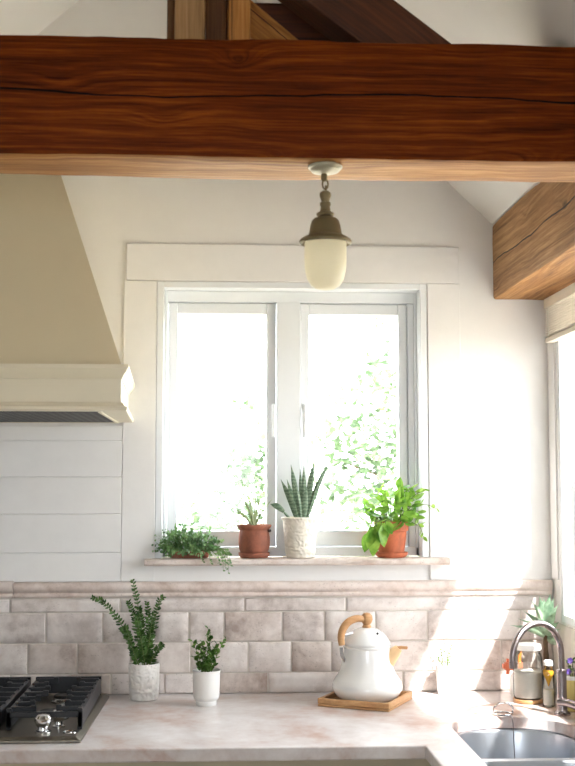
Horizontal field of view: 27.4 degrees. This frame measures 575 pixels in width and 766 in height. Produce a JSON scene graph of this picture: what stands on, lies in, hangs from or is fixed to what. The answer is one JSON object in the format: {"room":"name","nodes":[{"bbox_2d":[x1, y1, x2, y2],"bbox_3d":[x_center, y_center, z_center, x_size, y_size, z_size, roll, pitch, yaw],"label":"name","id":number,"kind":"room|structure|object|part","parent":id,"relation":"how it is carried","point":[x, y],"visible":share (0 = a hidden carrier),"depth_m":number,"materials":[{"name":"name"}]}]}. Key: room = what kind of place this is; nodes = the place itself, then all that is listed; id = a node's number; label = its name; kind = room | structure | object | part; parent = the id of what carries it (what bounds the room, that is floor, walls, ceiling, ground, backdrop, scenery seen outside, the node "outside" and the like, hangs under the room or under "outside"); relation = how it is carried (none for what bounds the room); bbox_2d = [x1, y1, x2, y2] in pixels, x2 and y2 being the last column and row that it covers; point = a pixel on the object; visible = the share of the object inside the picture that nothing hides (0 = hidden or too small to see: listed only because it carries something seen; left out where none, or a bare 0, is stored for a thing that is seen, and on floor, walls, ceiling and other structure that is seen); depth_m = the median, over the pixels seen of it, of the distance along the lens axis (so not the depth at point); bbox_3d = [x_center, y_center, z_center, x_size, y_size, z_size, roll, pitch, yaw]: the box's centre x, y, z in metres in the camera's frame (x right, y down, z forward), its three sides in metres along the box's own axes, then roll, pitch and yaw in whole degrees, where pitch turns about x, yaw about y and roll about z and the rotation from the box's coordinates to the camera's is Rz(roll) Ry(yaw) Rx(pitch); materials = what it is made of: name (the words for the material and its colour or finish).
{"room":"kitchen","nodes":[
{"label":"kitchen","id":0,"kind":"room"},
{"bbox_2d":[0,0,552,693],"bbox_3d":[-0.367,0.158,3.162,2.338,3.134,0.120,0,-5,-3],"label":"wall","id":1,"kind":"structure","parent":0,"point":[506,521],"depth_m":3.16,"materials":[{"name":"paint"}]},
{"bbox_2d":[0,581,13,597],"bbox_3d":[-1.066,0.530,3.016,0.722,0.043,0.026,0,-5,-3],"label":"tile ledge","id":2,"kind":"object","parent":1,"relation":"attached to","point":[6,587],"visible":1,"depth_m":3.03,"materials":[{"name":"stone"}]},
{"bbox_2d":[0,514,120,552],"bbox_3d":[-0.931,0.389,3.046,0.996,0.098,0.006,0,-5,-3],"label":"trim","id":3,"kind":"structure","parent":1,"relation":"attached to","point":[19,533],"depth_m":3.06,"materials":[{"name":"paint"}]},
{"bbox_2d":[0,553,120,581],"bbox_3d":[-0.931,0.476,3.038,0.996,0.073,0.006,0,-5,-3],"label":"trim","id":4,"kind":"structure","parent":1,"relation":"attached to","point":[16,567],"depth_m":3.06,"materials":[{"name":"paint"}]},
{"bbox_2d":[0,477,121,513],"bbox_3d":[-0.931,0.291,3.054,0.996,0.095,0.006,0,-5,-3],"label":"trim","id":5,"kind":"structure","parent":1,"relation":"attached to","point":[18,495],"depth_m":3.07,"materials":[{"name":"paint"}]},
{"bbox_2d":[0,441,121,476],"bbox_3d":[-0.931,0.196,3.062,0.996,0.093,0.006,0,-5,-3],"label":"trim","id":6,"kind":"structure","parent":1,"relation":"attached to","point":[17,458],"depth_m":3.08,"materials":[{"name":"paint"}]},
{"bbox_2d":[0,426,121,440],"bbox_3d":[-0.931,0.130,3.067,0.996,0.038,0.006,0,-5,-3],"label":"trim","id":7,"kind":"structure","parent":1,"relation":"attached to","point":[6,432],"depth_m":3.08,"materials":[{"name":"paint"}]},
{"bbox_2d":[0,174,134,422],"bbox_3d":[-0.829,-0.246,2.832,0.936,0.656,0.544,0,-5,-3],"label":"range hood","id":8,"kind":"object","parent":1,"relation":"attached to","point":[60,362],"visible":0.99,"depth_m":2.62,"materials":[{"name":"paint"}]},
{"bbox_3d":[-0.832,0.076,2.836,0.809,0.016,0.480,0,-5,-3],"label":"filter frame","id":9,"kind":"part","parent":8,"relation":"part of","materials":[{"name":"paint"}]},
{"bbox_3d":[-0.829,0.070,2.806,0.932,0.018,0.542,0,-5,-3],"label":"moulding","id":10,"kind":"part","parent":8,"relation":"part of","materials":[{"name":"paint"}]},
{"bbox_3d":[-0.829,-0.005,2.812,0.936,0.031,0.544,0,-5,-3],"label":"crown moulding","id":11,"kind":"part","parent":8,"relation":"part of","materials":[{"name":"paint"}]},
{"bbox_2d":[121,281,156,580],"bbox_3d":[-0.390,0.122,3.100,0.085,0.788,0.006,0,-5,-3],"label":"trim","id":12,"kind":"structure","parent":1,"relation":"attached to","point":[140,297],"depth_m":3.10,"materials":[{"name":"paint"}]},
{"bbox_2d":[0,595,552,693],"bbox_3d":[-0.364,0.678,3.051,2.132,0.246,0.013,0,-5,-3],"label":"tile backsplash","id":13,"kind":"structure","parent":1,"relation":"attached to","point":[290,643],"depth_m":3.06,"materials":[{"name":"tile"}]},
{"bbox_2d":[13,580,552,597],"bbox_3d":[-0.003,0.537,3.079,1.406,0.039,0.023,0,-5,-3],"label":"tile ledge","id":14,"kind":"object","parent":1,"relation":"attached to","point":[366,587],"visible":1,"depth_m":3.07,"materials":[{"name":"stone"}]},
{"bbox_2d":[155,281,428,557],"bbox_3d":[0.011,0.100,3.184,0.721,0.730,0.119,0,-5,-3],"label":"window","id":15,"kind":"structure","parent":1,"relation":"in","point":[287,308],"depth_m":3.18,"materials":[{"name":"paint"}]},
{"bbox_3d":[-0.178,0.112,3.198,0.291,0.656,0.038,0,-5,-3],"label":"sash","id":16,"kind":"part","parent":15,"relation":"part of","materials":[{"name":"glass"}]},
{"bbox_3d":[-0.037,0.101,3.176,0.012,0.092,0.025,0,-5,-3],"label":"handle","id":17,"kind":"part","parent":15,"relation":"part of","materials":[{"name":"paint"}]},
{"bbox_3d":[0.046,0.101,3.181,0.012,0.092,0.025,0,-5,-3],"label":"handle","id":18,"kind":"part","parent":15,"relation":"part of","materials":[{"name":"paint"}]},
{"bbox_3d":[0.180,0.113,3.219,0.292,0.656,0.038,0,-5,-3],"label":"sash","id":19,"kind":"part","parent":15,"relation":"part of","materials":[{"name":"glass"}]},
{"bbox_2d":[126,243,458,283],"bbox_3d":[0.017,-0.320,3.160,0.890,0.099,0.009,0,-5,-3],"label":"trim","id":20,"kind":"structure","parent":1,"relation":"attached to","point":[145,261],"depth_m":3.15,"materials":[{"name":"paint"}]},
{"bbox_2d":[144,556,449,565],"bbox_3d":[0.025,0.468,3.104,0.796,0.018,0.087,0,-5,-3],"label":"window sill","id":21,"kind":"structure","parent":1,"relation":"attached to","point":[352,560],"depth_m":3.07,"materials":[{"name":"stone"}]},
{"bbox_2d":[151,522,232,573],"bbox_3d":[-0.246,0.429,3.075,0.215,0.132,0.083,0,-5,3],"label":"trailing plant","id":22,"kind":"object","parent":21,"relation":"on","point":[188,547],"visible":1,"depth_m":3.06,"materials":[{"name":"green plant"}]},
{"bbox_3d":[-0.258,0.449,3.090,0.118,0.017,0.050,0,-5,-3],"label":"planter","id":23,"kind":"part","parent":22,"relation":"part of","materials":[{"name":"ceramic"}]},
{"bbox_2d":[220,480,270,557],"bbox_3d":[-0.102,0.353,3.089,0.130,0.207,0.091,4,-6,-39],"label":"potted plant","id":24,"kind":"object","parent":21,"relation":"on","point":[254,538],"visible":1,"depth_m":3.07,"materials":[{"name":"green plant"}]},
{"bbox_3d":[-0.087,0.412,3.097,0.091,0.080,0.091,0,-5,-3],"label":"pot","id":25,"kind":"part","parent":24,"relation":"part of","materials":[{"name":"ceramic"}]},
{"bbox_2d":[271,461,329,557],"bbox_3d":[0.036,0.329,3.100,0.121,0.257,0.114,-3,-6,31],"label":"potted plant","id":26,"kind":"object","parent":21,"relation":"on","point":[300,529],"visible":1,"depth_m":3.08,"materials":[{"name":"green plant"}]},
{"bbox_3d":[0.033,0.405,3.102,0.101,0.106,0.101,0,-5,-3],"label":"pot","id":27,"kind":"part","parent":26,"relation":"part of","materials":[{"name":"beige ceramic"}]},
{"bbox_2d":[359,477,438,557],"bbox_3d":[0.288,0.353,3.109,0.213,0.211,0.121,0,-5,-3],"label":"potted plant","id":28,"kind":"object","parent":21,"relation":"on","point":[386,538],"visible":1,"depth_m":3.08,"materials":[{"name":"green plant"}]},
{"bbox_3d":[0.274,0.410,3.118,0.093,0.089,0.093,0,-5,-3],"label":"pot","id":29,"kind":"part","parent":28,"relation":"part of","materials":[{"name":"ceramic"}]},
{"bbox_2d":[427,284,462,579],"bbox_3d":[0.420,0.126,3.147,0.088,0.788,0.006,0,-5,-3],"label":"trim","id":30,"kind":"structure","parent":1,"relation":"attached to","point":[443,300],"depth_m":3.15,"materials":[{"name":"paint"}]},
{"bbox_2d":[0,0,574,223],"bbox_3d":[-0.229,-0.943,0.900,2.338,1.177,4.820,0,-5,-3],"label":"ceiling","id":31,"kind":"structure","parent":0,"point":[549,23],"depth_m":2.43,"materials":[{"name":"paint"}]},
{"bbox_2d":[0,35,574,182],"bbox_3d":[-0.380,-0.502,2.156,1.988,0.223,0.155,0,-5,-3],"label":"tie beam","id":32,"kind":"structure","parent":31,"relation":"attached to","point":[246,109],"depth_m":2.11,"materials":[{"name":"brown wood"}]},
{"bbox_2d":[167,0,174,38],"bbox_3d":[-0.220,-0.951,2.253,0.017,0.688,0.031,0,-5,-3],"label":"post","id":33,"kind":"object","parent":32,"relation":"on","point":[170,3],"visible":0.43,"depth_m":2.22,"materials":[{"name":"brown wood"}]},
{"bbox_2d":[174,0,205,38],"bbox_3d":[-0.180,-0.974,2.217,0.057,0.728,0.093,0,-5,-3],"label":"post","id":34,"kind":"object","parent":32,"relation":"on","point":[190,15],"visible":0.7,"depth_m":2.15,"materials":[{"name":"brown wood"}]},
{"bbox_2d":[205,0,226,39],"bbox_3d":[-0.134,-0.932,2.237,0.041,0.648,0.071,0,-5,-3],"label":"post","id":35,"kind":"object","parent":32,"relation":"on","point":[216,10],"visible":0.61,"depth_m":2.18,"materials":[{"name":"brown wood"}]},
{"bbox_2d":[227,0,250,39],"bbox_3d":[-0.091,-0.894,2.216,0.045,0.568,0.102,0,-5,-3],"label":"post","id":36,"kind":"object","parent":32,"relation":"on","point":[238,11],"visible":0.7,"depth_m":2.15,"materials":[{"name":"brown wood"}]},
{"bbox_2d":[251,0,297,39],"bbox_3d":[-0.047,-0.698,2.289,0.261,0.190,0.050,0,-5,-3],"label":"diagonal brace","id":37,"kind":"object","parent":32,"relation":"on","point":[263,26],"visible":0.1,"depth_m":2.26,"materials":[{"name":"brown wood"}]},
{"bbox_2d":[255,3,329,40],"bbox_3d":[0.020,-0.673,2.329,0.185,0.148,0.016,0,-5,-3],"label":"board","id":38,"kind":"object","parent":37,"relation":"attached to","point":[300,29],"visible":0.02,"depth_m":2.32,"materials":[{"name":"brown wood"}]},
{"bbox_2d":[299,161,351,290],"bbox_3d":[0.068,-0.279,2.121,0.095,0.228,0.095,0,-5,-3],"label":"pendant lamp","id":39,"kind":"object","parent":32,"relation":"hanging from","point":[325,251],"visible":1,"depth_m":2.09,"materials":[{"name":"white glass"}]},
{"bbox_3d":[0.068,-0.210,2.116,0.076,0.088,0.076,0,-5,-3],"label":"lamp shade","id":40,"kind":"part","parent":39,"relation":"part of","materials":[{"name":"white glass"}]},
{"bbox_2d":[278,0,450,43],"bbox_3d":[0.131,-0.720,2.199,0.350,0.220,0.090,0,-5,-3],"label":"diagonal brace","id":41,"kind":"object","parent":32,"relation":"on","point":[361,21],"visible":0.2,"depth_m":2.15,"materials":[{"name":"brown wood"}]},
{"bbox_2d":[552,342,574,692],"bbox_3d":[0.888,0.407,0.843,0.100,2.250,4.600,0,-5,-3],"label":"wall","id":42,"kind":"structure","parent":0,"point":[556,583],"depth_m":3.09,"materials":[{"name":"paint"}]},
{"bbox_2d":[492,182,574,299],"bbox_3d":[0.700,-0.427,2.007,0.152,0.210,2.399,0,-5,-3],"label":"beam","id":43,"kind":"structure","parent":42,"relation":"attached to","point":[533,242],"depth_m":2.81,"materials":[{"name":"brown wood"}]},
{"bbox_2d":[547,337,558,579],"bbox_3d":[0.703,0.147,3.130,0.004,0.739,0.058,0,-5,-3],"label":"trim","id":44,"kind":"structure","parent":42,"relation":"attached to","point":[550,346],"depth_m":3.12,"materials":[{"name":"paint"}]},
{"bbox_2d":[544,282,574,342],"bbox_3d":[0.721,-0.205,2.636,0.026,0.118,1.005,0,-5,-3],"label":"window blind","id":45,"kind":"object","parent":42,"relation":"attached to","point":[560,306],"visible":1,"depth_m":2.99,"materials":[{"name":"fabric"}]},
{"bbox_3d":[0.722,-0.251,2.639,0.024,0.027,1.005,0,-5,-3],"label":"head rail","id":46,"kind":"part","parent":45,"relation":"part of","materials":[{"name":"fabric"}]},
{"bbox_3d":[0.722,-0.153,2.632,0.022,0.013,0.996,0,-5,-3],"label":"rail","id":47,"kind":"part","parent":45,"relation":"part of","materials":[{"name":"fabric"}]},
{"bbox_2d":[553,621,574,672],"bbox_3d":[0.769,0.622,1.973,0.003,0.179,2.300,0,-5,-3],"label":"tile backsplash","id":48,"kind":"structure","parent":42,"relation":"attached to","point":[567,634],"depth_m":2.99,"materials":[{"name":"tile"}]},
{"bbox_2d":[557,334,574,626],"bbox_3d":[0.789,0.133,2.571,0.099,0.885,1.045,0,-5,-3],"label":"window","id":49,"kind":"structure","parent":42,"relation":"in","point":[566,346],"depth_m":3.07,"materials":[{"name":"glass"}]},
{"bbox_3d":[-0.229,1.573,0.689,2.338,0.100,4.820,0,-5,-3],"label":"floor","id":50,"kind":"structure","parent":0,"visible":0},
{"bbox_2d":[0,759,430,765],"bbox_3d":[-0.559,1.195,2.681,1.702,0.786,0.636,0,-5,-3],"label":"base cabinet","id":51,"kind":"object","parent":50,"relation":"on","point":[404,762],"visible":0.02,"depth_m":2.47,"materials":[{"name":"paint"}]},
{"bbox_2d":[0,690,574,765],"bbox_3d":[-0.299,0.721,1.902,2.127,0.028,2.300,0,-5,-3],"label":"countertop","id":52,"kind":"structure","parent":51,"relation":"on","point":[292,726],"depth_m":2.61,"materials":[{"name":"stone"}]},
{"bbox_2d":[0,676,108,743],"bbox_3d":[-0.822,0.743,2.707,0.773,0.060,0.515,0,-5,-3],"label":"gas cooktop","id":53,"kind":"object","parent":52,"relation":"in","point":[28,713],"visible":1,"depth_m":2.63,"materials":[{"name":"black metal"}]},
{"bbox_3d":[-0.520,0.726,2.514,0.038,0.040,0.038,0,-5,-3],"label":"knob","id":54,"kind":"part","parent":53,"relation":"part of","materials":[{"name":"silver metal"}]},
{"bbox_3d":[-0.499,0.730,2.573,0.030,0.040,0.030,0,-5,-3],"label":"knob","id":55,"kind":"part","parent":53,"relation":"part of","materials":[{"name":"silver metal"}]},
{"bbox_3d":[-0.543,0.769,2.864,0.060,0.012,0.060,0,-5,-3],"label":"burner","id":56,"kind":"part","parent":53,"relation":"part of","materials":[{"name":"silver metal"}]},
{"bbox_2d":[90,579,166,700],"bbox_3d":[-0.402,0.646,2.983,0.190,0.300,0.079,0,-5,-3],"label":"potted plant","id":57,"kind":"object","parent":52,"relation":"on","point":[143,672],"visible":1,"depth_m":2.96,"materials":[{"name":"green plant"}]},
{"bbox_3d":[-0.362,0.751,2.977,0.078,0.090,0.078,0,-5,-3],"label":"pot","id":58,"kind":"part","parent":57,"relation":"part of","materials":[{"name":"white ceramic"}]},
{"bbox_2d":[188,626,225,706],"bbox_3d":[-0.196,0.693,2.899,0.086,0.192,0.071,-2,-5,26],"label":"potted plant","id":59,"kind":"object","parent":52,"relation":"on","point":[206,678],"visible":1,"depth_m":2.88,"materials":[{"name":"green plant"}]},
{"bbox_3d":[-0.199,0.747,2.896,0.071,0.084,0.071,0,-5,-3],"label":"pot","id":60,"kind":"part","parent":59,"relation":"part of","materials":[{"name":"white ceramic"}]},
{"bbox_2d":[318,691,411,711],"bbox_3d":[0.194,0.782,2.922,0.183,0.019,0.183,-2,-5,24],"label":"wooden tray","id":61,"kind":"object","parent":52,"relation":"on","point":[328,700],"visible":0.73,"depth_m":2.85,"materials":[{"name":"brown wood"}]},
{"bbox_2d":[332,613,407,702],"bbox_3d":[0.203,0.678,2.935,0.187,0.212,0.175,0,-5,-3],"label":"kettle","id":62,"kind":"object","parent":61,"relation":"on","point":[366,672],"visible":0.99,"depth_m":2.88,"materials":[{"name":"white ceramic"}]},
{"bbox_3d":[0.157,0.612,2.923,0.071,0.073,0.019,2,-5,-19],"label":"handle","id":63,"kind":"part","parent":62,"relation":"part of","materials":[{"name":"brown wood"}]},
{"bbox_3d":[0.198,0.630,2.938,0.117,0.043,0.117,0,-5,-3],"label":"lid","id":64,"kind":"part","parent":62,"relation":"part of","materials":[{"name":"white ceramic"}]},
{"bbox_3d":[0.198,0.592,2.942,0.030,0.038,0.030,0,-5,-3],"label":"lid knob","id":65,"kind":"part","parent":62,"relation":"part of","materials":[{"name":"brown wood"}]},
{"bbox_3d":[0.258,0.676,2.926,0.050,0.051,0.042,0,-5,-3],"label":"spout","id":66,"kind":"part","parent":62,"relation":"part of","materials":[{"name":"brown wood"}]},
{"bbox_2d":[435,640,456,694],"bbox_3d":[0.409,0.730,3.047,0.058,0.144,0.057,0,-5,-3],"label":"potted plant","id":67,"kind":"object","parent":52,"relation":"on","point":[446,672],"visible":1,"depth_m":3.02,"materials":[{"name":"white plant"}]},
{"bbox_3d":[0.410,0.764,3.044,0.057,0.074,0.057,0,-5,-3],"label":"pot","id":68,"kind":"part","parent":67,"relation":"part of","materials":[{"name":"white ceramic"}]},
{"bbox_2d":[492,702,514,758],"bbox_3d":[0.508,0.862,2.728,0.049,0.232,0.113,0,-5,-3],"label":"plug","id":69,"kind":"object","parent":52,"relation":"on","point":[496,705],"visible":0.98,"depth_m":2.77,"materials":[{"name":"silver metal"}]},
{"bbox_3d":[0.524,0.873,2.709,0.009,0.207,0.076,0,-5,0],"label":"chain","id":70,"kind":"part","parent":69,"relation":"part of","materials":[{"name":"silver metal"}]},
{"bbox_2d":[502,651,522,695],"bbox_3d":[0.582,0.741,3.030,0.058,0.118,0.041,0,-5,-3],"label":"spray bottle","id":71,"kind":"object","parent":52,"relation":"on","point":[505,665],"visible":0.39,"depth_m":3.02,"materials":[{"name":"white plastic"}]},
{"bbox_3d":[0.594,0.700,3.034,0.017,0.035,0.017,0,-5,-3],"label":"knob","id":72,"kind":"part","parent":71,"relation":"part of","materials":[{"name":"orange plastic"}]},
{"bbox_2d":[457,728,574,765],"bbox_3d":[0.518,0.869,2.397,0.298,0.184,0.718,0,-5,-3],"label":"sink","id":73,"kind":"object","parent":52,"relation":"in","point":[495,747],"visible":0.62,"depth_m":2.72,"materials":[{"name":"silver metal"}]},
{"bbox_3d":[0.526,0.857,2.243,0.263,0.184,0.372,0,-5,-3],"label":"bowl","id":74,"kind":"part","parent":73,"relation":"part of","materials":[{"name":"silver metal"}]},
{"bbox_2d":[513,642,542,703],"bbox_3d":[0.599,0.721,2.940,0.075,0.144,0.075,0,-5,-3],"label":"storage jar","id":75,"kind":"object","parent":52,"relation":"on","point":[527,682],"visible":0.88,"depth_m":2.91,"materials":[{"name":"clear glass"}]},
{"bbox_3d":[0.599,0.657,2.946,0.069,0.016,0.069,0,-5,-3],"label":"lid","id":76,"kind":"part","parent":75,"relation":"part of","materials":[{"name":"white ceramic"}]},
{"bbox_2d":[511,596,558,693],"bbox_3d":[0.638,0.673,3.049,0.127,0.256,0.086,-1,-5,8],"label":"potted plant","id":77,"kind":"object","parent":52,"relation":"on","point":[545,611],"visible":0.52,"depth_m":3.04,"materials":[{"name":"green plant"}]},
{"bbox_3d":[0.667,0.776,3.048,0.062,0.052,0.062,0,-5,-3],"label":"pot","id":78,"kind":"part","parent":77,"relation":"part of","materials":[{"name":"white ceramic"}]},
{"bbox_2d":[509,620,574,715],"bbox_3d":[0.599,0.663,2.734,0.190,0.224,0.122,0,-5,-3],"label":"faucet","id":79,"kind":"object","parent":52,"relation":"on","point":[563,702],"visible":1,"depth_m":2.76,"materials":[{"name":"silver metal"}]},
{"bbox_3d":[0.580,0.611,2.742,0.169,0.118,0.015,3,-6,-32],"label":"spout","id":80,"kind":"part","parent":79,"relation":"part of","materials":[{"name":"silver metal"}]},
{"bbox_3d":[0.665,0.749,2.719,0.026,0.032,0.106,3,-6,-32],"label":"lever","id":81,"kind":"part","parent":79,"relation":"part of","materials":[{"name":"silver metal"}]},
{"bbox_2d":[542,660,554,706],"bbox_3d":[0.637,0.732,2.879,0.030,0.111,0.030,0,-5,-3],"label":"glass bottle","id":82,"kind":"object","parent":52,"relation":"on","point":[548,695],"visible":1,"depth_m":2.87,"materials":[{"name":"clear glass"}]},
{"bbox_2d":[565,657,574,711],"bbox_3d":[0.684,0.721,2.830,0.059,0.126,0.059,0,-5,-3],"label":"flower pot","id":83,"kind":"object","parent":52,"relation":"on","point":[570,675],"visible":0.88,"depth_m":2.81,"materials":[{"name":"yellow ceramic"}]},
{"bbox_3d":[0.684,0.747,2.828,0.056,0.074,0.056,0,-5,-3],"label":"pot","id":84,"kind":"part","parent":83,"relation":"part of","materials":[{"name":"yellow ceramic"}]},
{"label":"outside","id":85,"kind":"structure","parent":0,"visible":0},
{"bbox_2d":[274,556,340,556],"bbox_3d":[-0.769,3.158,12.879,60.000,0.020,60.000,0,-5,-3],"label":"ground","id":86,"kind":"structure","parent":85,"point":[274,556],"depth_m":32.74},
{"bbox_2d":[177,388,326,556],"bbox_3d":[-1.131,1.510,10.780,3.043,2.919,1.392,-1,-5,7],"label":"tree","id":87,"kind":"object","parent":86,"relation":"on","point":[247,457],"visible":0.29,"depth_m":10.49,"materials":[{"name":"green plant"}]},
{"bbox_2d":[309,317,396,556],"bbox_3d":[1.664,0.588,8.283,3.352,4.340,1.871,1,-5,-12],"label":"tree","id":88,"kind":"object","parent":86,"relation":"on","point":[381,472],"visible":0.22,"depth_m":8.09,"materials":[{"name":"green plant"}]}
]}

